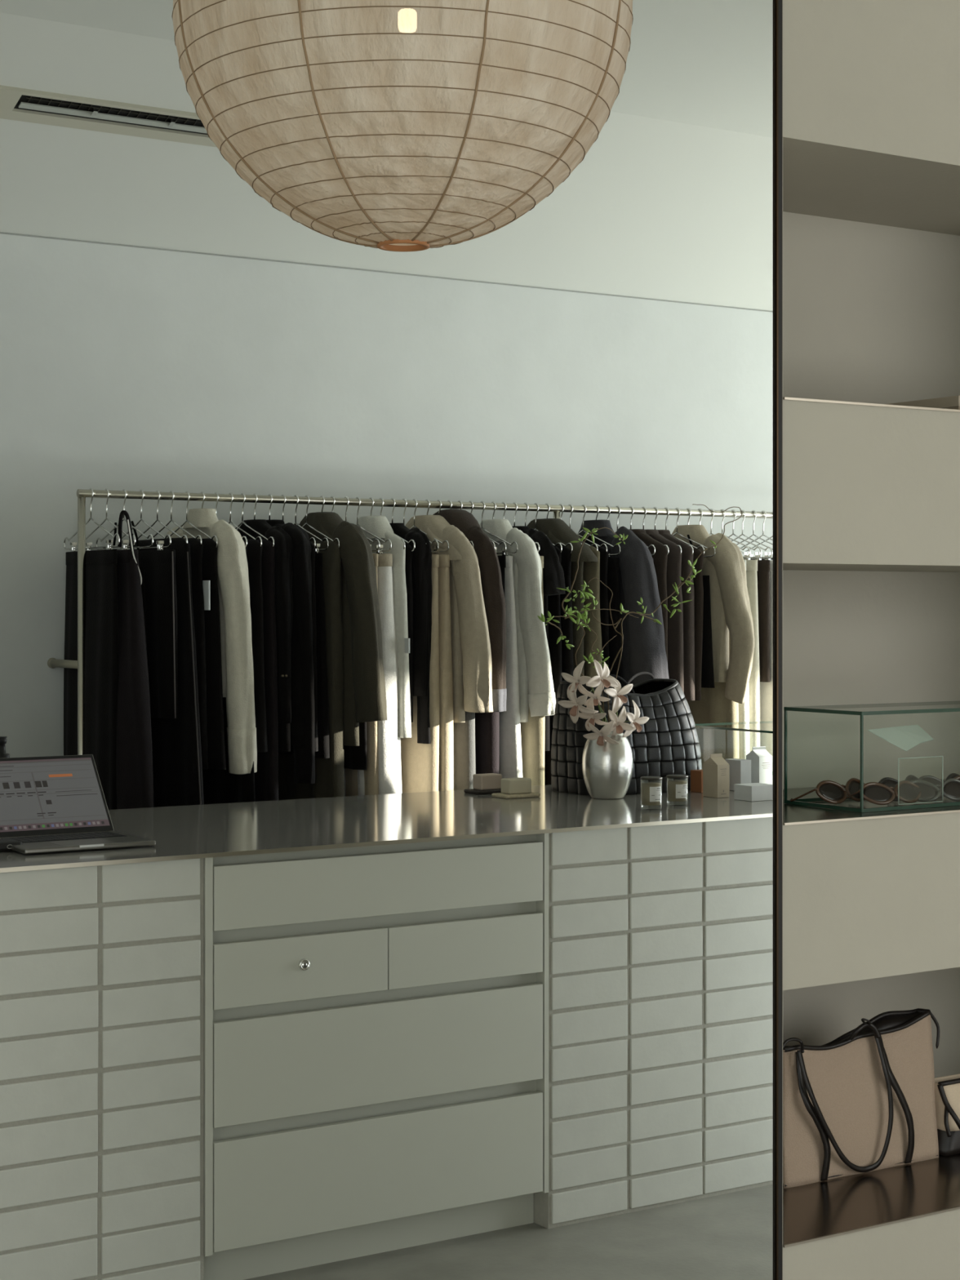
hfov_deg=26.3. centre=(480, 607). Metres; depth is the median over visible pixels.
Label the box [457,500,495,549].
wire hanger
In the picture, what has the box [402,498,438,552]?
wire hanger
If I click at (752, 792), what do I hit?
box
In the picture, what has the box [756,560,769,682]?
trousers
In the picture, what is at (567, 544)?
wire hanger
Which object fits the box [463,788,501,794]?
soap dish
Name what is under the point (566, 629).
vest
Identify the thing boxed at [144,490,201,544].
wire hanger
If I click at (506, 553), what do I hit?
wire hanger
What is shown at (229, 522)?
wire hanger
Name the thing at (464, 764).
trousers
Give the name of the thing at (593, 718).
flowers
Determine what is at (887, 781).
sunglasses
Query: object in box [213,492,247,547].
wire hanger
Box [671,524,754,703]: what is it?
jacket
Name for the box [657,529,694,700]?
cardigan
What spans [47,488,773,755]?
rack
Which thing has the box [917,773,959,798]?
sunglasses
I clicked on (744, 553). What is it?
wire hanger
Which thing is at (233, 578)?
sweater
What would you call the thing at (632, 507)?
wire hanger
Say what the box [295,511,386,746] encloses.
coat
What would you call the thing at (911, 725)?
plastic sleeve
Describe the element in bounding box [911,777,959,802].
sunglasses
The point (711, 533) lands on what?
wire hanger
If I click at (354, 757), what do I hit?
trousers
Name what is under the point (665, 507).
wire hanger
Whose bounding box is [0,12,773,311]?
ceiling
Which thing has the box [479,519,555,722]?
coat
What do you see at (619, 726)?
flowers
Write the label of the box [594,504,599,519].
wire hanger
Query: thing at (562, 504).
wire hanger
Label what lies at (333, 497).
wire hanger
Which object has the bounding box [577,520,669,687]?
blazer
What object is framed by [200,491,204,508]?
wire hanger
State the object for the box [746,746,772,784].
box
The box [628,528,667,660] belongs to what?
sweater
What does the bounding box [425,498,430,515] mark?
wire hanger
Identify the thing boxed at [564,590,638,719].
branch
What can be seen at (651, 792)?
candle
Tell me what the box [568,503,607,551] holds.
wire hanger
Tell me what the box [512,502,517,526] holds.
wire hanger
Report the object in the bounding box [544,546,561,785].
dress
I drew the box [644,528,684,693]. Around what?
sweater
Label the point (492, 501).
wire hanger
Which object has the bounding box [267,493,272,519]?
wire hanger
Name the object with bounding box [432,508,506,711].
coat
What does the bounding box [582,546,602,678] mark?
coat
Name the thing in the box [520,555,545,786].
trousers
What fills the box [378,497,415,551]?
wire hanger
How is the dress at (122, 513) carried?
hanging from the wire hanger at (124, 490)
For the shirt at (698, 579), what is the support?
hanging from the wire hanger at (665, 507)
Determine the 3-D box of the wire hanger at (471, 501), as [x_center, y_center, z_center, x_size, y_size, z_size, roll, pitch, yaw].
[-0.031,-0.245,6.642,0.012,0.201,0.416,0,0,-33]
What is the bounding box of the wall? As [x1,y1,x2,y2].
[0,233,773,757]
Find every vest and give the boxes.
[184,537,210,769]
[556,545,573,680]
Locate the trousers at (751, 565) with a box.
[746,560,759,751]
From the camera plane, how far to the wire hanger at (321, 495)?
6.34 m
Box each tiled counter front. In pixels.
[0,857,203,1279]
[533,817,773,1228]
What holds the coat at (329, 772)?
hanging from the wire hanger at (306, 523)
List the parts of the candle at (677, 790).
lid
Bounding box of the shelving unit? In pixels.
[782,0,959,1279]
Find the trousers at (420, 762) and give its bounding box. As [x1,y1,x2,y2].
[400,554,439,793]
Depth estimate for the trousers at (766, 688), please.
7.10 m
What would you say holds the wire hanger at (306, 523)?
hanging from the rack
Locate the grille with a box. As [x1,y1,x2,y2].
[26,96,204,126]
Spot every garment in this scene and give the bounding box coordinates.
[198,537,226,769]
[236,519,293,751]
[389,523,431,743]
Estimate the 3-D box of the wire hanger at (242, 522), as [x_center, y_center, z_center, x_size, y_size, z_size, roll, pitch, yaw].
[-0.716,-0.258,6.201,0.005,0.174,0.416,0,0,-33]
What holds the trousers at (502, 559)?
hanging from the wire hanger at (471, 501)
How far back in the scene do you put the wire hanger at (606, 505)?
6.93 m
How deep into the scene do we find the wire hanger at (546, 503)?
6.79 m
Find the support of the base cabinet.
on the floor
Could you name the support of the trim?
attached to the wall
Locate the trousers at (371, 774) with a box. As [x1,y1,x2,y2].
[344,553,378,796]
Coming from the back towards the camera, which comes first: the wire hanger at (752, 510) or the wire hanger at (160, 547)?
the wire hanger at (752, 510)
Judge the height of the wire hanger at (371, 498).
0.174 m
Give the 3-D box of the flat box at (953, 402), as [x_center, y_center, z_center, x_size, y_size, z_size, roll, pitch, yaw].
[0.938,-0.369,3.995,0.338,0.040,0.304,0,0,-33]
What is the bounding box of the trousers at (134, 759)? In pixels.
[115,549,153,809]
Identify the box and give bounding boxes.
[690,769,702,792]
[702,753,728,797]
[724,758,751,791]
[733,782,773,801]
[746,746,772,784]
[887,395,959,409]
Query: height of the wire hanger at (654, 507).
0.174 m
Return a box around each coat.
[266,520,315,783]
[278,540,344,799]
[280,541,318,751]
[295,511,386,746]
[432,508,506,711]
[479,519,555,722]
[527,518,597,676]
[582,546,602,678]
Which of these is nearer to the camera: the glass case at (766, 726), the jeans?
the glass case at (766, 726)
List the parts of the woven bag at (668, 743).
handle, handle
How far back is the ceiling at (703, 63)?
5.37 m
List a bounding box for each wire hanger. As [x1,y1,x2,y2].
[63,488,119,551]
[85,488,135,551]
[95,488,153,550]
[112,489,171,550]
[128,489,187,543]
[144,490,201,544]
[167,491,217,547]
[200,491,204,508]
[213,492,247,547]
[227,492,262,546]
[235,493,274,546]
[253,493,257,519]
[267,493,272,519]
[281,494,315,549]
[293,494,328,552]
[302,495,339,547]
[320,495,324,511]
[330,496,334,511]
[344,496,379,551]
[355,497,391,553]
[368,497,404,549]
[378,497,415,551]
[390,497,395,523]
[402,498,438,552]
[409,498,448,553]
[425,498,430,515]
[436,499,474,548]
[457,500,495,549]
[468,500,506,553]
[480,501,518,555]
[491,501,496,519]
[502,502,539,552]
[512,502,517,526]
[524,502,562,553]
[533,502,573,553]
[545,502,582,544]
[558,503,597,551]
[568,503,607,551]
[577,504,620,557]
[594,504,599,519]
[605,505,610,519]
[614,505,655,555]
[628,506,668,555]
[641,506,681,554]
[653,506,693,554]
[664,506,704,554]
[672,507,715,557]
[685,507,691,524]
[697,508,702,524]
[708,508,750,557]
[720,509,761,559]
[728,509,772,559]
[731,509,773,559]
[736,510,773,559]
[739,510,773,559]
[740,511,773,559]
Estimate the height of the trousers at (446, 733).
1.114 m
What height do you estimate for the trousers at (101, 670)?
1.114 m
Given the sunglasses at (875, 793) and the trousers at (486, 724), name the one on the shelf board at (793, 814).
the sunglasses at (875, 793)
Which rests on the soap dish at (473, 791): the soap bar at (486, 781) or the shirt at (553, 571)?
the soap bar at (486, 781)
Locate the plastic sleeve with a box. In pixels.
[867,724,933,751]
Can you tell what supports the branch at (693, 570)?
in the vase
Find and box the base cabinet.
[203,833,548,1279]
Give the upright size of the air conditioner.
0.057 m
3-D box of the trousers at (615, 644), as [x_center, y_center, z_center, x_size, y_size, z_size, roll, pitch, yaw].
[0.347,0.393,6.884,0.078,1.114,0.439,0,0,-33]
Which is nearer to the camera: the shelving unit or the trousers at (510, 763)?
the shelving unit
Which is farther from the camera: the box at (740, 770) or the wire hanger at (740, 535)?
the wire hanger at (740, 535)
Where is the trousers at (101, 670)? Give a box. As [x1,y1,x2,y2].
[63,549,119,809]
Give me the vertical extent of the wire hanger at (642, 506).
0.174 m
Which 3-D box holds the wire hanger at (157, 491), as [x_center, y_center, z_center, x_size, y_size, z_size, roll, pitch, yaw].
[-0.949,-0.258,6.051,0.005,0.174,0.416,0,0,-33]
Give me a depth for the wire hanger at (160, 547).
5.96 m
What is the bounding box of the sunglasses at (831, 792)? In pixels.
[790,777,864,804]
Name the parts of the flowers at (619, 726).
flower, flower, flower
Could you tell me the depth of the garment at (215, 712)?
5.93 m
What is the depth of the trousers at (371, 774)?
6.23 m
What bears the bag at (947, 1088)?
on the shelf board at (845, 1205)
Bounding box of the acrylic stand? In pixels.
[897,755,942,804]
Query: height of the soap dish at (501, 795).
0.010 m
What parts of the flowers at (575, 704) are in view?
flower, flower, stem, flower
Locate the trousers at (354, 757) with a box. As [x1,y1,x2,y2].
[343,721,366,769]
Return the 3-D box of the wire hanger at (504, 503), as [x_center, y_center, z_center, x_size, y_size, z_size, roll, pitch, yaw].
[0.076,-0.245,6.712,0.012,0.201,0.416,0,0,-33]
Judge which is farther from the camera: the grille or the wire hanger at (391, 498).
the wire hanger at (391, 498)
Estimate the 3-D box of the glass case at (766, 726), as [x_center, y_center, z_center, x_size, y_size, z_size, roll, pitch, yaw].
[1.035,0.449,6.360,0.611,0.168,0.531,0,0,-33]
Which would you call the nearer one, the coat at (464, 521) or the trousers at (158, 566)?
the trousers at (158, 566)
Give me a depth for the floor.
4.78 m
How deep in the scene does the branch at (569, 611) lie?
5.70 m
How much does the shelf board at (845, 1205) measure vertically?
0.004 m
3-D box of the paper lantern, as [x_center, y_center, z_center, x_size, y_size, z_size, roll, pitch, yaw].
[-0.128,-1.031,3.450,0.768,0.853,0.767,0,0,-33]
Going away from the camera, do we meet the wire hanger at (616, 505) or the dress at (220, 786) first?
the dress at (220, 786)
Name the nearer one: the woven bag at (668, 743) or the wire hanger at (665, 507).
the woven bag at (668, 743)
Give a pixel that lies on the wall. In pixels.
(128, 368)
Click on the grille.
(99, 108)
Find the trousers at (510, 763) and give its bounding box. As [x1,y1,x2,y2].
[498,555,522,778]
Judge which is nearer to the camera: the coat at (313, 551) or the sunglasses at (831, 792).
the sunglasses at (831, 792)
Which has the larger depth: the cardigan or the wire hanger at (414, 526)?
the cardigan
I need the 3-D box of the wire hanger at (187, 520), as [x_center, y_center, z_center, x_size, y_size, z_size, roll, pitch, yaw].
[-0.869,-0.258,6.102,0.005,0.174,0.416,0,0,-33]
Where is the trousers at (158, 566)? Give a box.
[139,549,177,719]
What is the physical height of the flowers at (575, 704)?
0.264 m
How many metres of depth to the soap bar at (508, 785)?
5.77 m
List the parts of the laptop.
lid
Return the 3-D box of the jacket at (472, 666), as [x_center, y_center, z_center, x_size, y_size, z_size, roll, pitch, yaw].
[-0.166,0.032,6.557,0.133,0.650,0.647,0,0,-33]
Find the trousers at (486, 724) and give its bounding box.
[475,711,499,773]
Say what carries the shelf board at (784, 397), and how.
on the shelving unit
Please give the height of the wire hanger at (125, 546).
0.201 m
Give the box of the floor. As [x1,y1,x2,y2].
[244,1184,773,1279]
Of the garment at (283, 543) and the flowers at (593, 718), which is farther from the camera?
the garment at (283, 543)
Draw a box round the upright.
[773,0,782,1279]
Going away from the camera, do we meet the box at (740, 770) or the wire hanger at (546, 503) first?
the box at (740, 770)
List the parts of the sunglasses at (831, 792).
frame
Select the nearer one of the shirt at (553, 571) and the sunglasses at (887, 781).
the sunglasses at (887, 781)
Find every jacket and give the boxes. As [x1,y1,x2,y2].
[405,515,493,722]
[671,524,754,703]
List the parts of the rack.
rail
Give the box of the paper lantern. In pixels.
[171,0,633,251]
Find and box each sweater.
[166,508,257,774]
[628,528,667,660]
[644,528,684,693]
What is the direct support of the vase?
on the countertop at (264, 827)
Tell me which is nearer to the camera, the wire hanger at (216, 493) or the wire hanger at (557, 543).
the wire hanger at (216, 493)
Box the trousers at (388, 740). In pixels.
[344,553,402,796]
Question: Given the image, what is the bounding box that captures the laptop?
[0,754,155,853]
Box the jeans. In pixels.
[686,631,738,769]
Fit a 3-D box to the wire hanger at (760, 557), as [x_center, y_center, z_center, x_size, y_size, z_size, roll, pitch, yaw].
[0.890,-0.245,7.236,0.012,0.201,0.416,0,0,-33]
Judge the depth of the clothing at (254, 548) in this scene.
6.00 m
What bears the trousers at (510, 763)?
hanging from the wire hanger at (506, 553)
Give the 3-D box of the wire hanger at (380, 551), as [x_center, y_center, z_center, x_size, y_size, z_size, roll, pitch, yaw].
[-0.382,-0.245,6.416,0.012,0.201,0.416,0,0,-33]
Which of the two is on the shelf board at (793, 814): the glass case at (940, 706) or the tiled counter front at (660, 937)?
the glass case at (940, 706)
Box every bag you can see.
[551,671,702,795]
[782,1008,939,1188]
[934,1073,959,1155]
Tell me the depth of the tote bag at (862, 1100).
3.86 m
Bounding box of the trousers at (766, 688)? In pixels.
[760,560,773,771]
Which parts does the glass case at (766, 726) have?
pane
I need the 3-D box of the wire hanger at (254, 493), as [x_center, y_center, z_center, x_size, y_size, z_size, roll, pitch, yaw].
[-0.682,-0.258,6.223,0.005,0.174,0.416,0,0,-33]
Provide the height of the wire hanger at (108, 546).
0.201 m
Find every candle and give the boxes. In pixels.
[640,776,662,809]
[666,774,688,805]
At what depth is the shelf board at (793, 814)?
3.62 m
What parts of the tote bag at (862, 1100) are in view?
handle, handle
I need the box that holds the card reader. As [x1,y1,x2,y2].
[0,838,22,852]
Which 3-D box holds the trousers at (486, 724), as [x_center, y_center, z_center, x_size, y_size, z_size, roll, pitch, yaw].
[-0.065,0.393,6.619,0.088,1.114,0.438,0,0,-33]
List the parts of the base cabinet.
drawer, drawer, drawer, drawer, drawer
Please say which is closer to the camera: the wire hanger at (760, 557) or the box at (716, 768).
the box at (716, 768)
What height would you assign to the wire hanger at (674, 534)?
0.174 m
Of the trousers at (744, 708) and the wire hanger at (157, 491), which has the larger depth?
the trousers at (744, 708)
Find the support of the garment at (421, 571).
hanging from the wire hanger at (391, 498)
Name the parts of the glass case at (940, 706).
pane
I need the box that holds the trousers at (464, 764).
[453,711,475,790]
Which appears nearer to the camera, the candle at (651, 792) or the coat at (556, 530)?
the candle at (651, 792)
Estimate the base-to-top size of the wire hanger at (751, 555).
0.201 m
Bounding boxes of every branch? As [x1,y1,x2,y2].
[537,527,627,711]
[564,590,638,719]
[580,577,629,732]
[606,504,742,722]
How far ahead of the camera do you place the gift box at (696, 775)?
5.93 m
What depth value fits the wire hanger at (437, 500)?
6.56 m
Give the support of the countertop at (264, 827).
on the tiled counter front at (101, 966)
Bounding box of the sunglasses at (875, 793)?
[846,780,921,804]
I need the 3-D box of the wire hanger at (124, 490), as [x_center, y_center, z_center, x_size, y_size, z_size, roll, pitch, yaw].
[-1.038,-0.258,5.993,0.005,0.174,0.416,0,0,-33]
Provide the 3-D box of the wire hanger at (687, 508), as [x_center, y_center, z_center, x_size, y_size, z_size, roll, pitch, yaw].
[0.721,-0.258,7.127,0.005,0.174,0.416,0,0,-33]
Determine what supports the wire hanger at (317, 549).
hanging from the rack
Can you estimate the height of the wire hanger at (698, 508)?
0.201 m
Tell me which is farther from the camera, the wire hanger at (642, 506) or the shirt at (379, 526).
the wire hanger at (642, 506)
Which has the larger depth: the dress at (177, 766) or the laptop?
the dress at (177, 766)
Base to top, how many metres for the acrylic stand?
0.084 m
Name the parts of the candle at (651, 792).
lid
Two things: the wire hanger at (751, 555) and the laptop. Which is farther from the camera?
the wire hanger at (751, 555)
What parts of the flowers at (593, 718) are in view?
flower, flower, flower, stem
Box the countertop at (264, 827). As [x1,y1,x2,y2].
[0,773,773,872]
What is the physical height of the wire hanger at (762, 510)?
0.201 m
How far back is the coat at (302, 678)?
6.06 m
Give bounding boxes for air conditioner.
[0,84,216,146]
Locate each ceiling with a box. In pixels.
[0,0,773,137]
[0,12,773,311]
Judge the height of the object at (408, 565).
0.553 m
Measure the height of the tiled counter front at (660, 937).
0.958 m
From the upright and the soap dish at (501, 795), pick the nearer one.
the upright
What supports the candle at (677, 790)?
on the countertop at (264, 827)
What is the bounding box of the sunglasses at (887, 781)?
[848,774,918,801]
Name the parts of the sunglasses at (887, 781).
frame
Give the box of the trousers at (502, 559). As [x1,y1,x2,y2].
[497,555,506,599]
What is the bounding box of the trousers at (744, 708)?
[738,560,750,759]
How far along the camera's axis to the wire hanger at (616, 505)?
6.95 m
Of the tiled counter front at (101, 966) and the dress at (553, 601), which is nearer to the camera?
the tiled counter front at (101, 966)
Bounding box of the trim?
[0,232,773,312]
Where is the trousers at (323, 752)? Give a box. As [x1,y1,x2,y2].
[278,552,329,758]
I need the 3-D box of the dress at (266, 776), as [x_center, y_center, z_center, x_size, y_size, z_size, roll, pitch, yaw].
[-0.715,0.374,6.201,0.077,1.151,0.437,0,0,-33]
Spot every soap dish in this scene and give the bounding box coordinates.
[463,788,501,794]
[491,792,540,798]
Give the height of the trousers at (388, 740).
1.114 m
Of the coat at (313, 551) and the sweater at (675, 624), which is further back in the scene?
the sweater at (675, 624)
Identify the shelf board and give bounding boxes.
[782,396,959,412]
[782,778,959,825]
[782,1153,959,1247]
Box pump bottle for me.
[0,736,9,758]
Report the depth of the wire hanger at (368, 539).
6.28 m
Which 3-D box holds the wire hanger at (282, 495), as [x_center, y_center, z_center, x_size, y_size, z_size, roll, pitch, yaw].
[-0.601,-0.258,6.275,0.005,0.174,0.416,0,0,-33]
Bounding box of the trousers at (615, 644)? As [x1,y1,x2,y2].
[607,557,622,688]
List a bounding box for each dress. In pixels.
[112,510,154,807]
[128,537,204,807]
[202,542,255,804]
[253,539,278,801]
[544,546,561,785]
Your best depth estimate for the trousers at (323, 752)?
6.15 m
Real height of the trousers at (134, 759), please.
1.114 m
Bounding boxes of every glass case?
[694,720,773,773]
[783,701,959,812]
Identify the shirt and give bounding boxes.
[355,515,411,737]
[511,525,565,751]
[693,547,704,700]
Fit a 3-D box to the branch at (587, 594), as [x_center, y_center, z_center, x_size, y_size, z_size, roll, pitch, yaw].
[0.350,0.160,5.764,0.175,0.488,0.058,0,0,-33]
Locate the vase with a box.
[582,731,633,799]
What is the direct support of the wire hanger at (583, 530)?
hanging from the rack
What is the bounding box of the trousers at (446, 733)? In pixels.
[438,554,453,791]
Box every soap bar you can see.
[472,773,502,790]
[501,777,531,794]
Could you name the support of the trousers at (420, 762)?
hanging from the wire hanger at (434, 540)

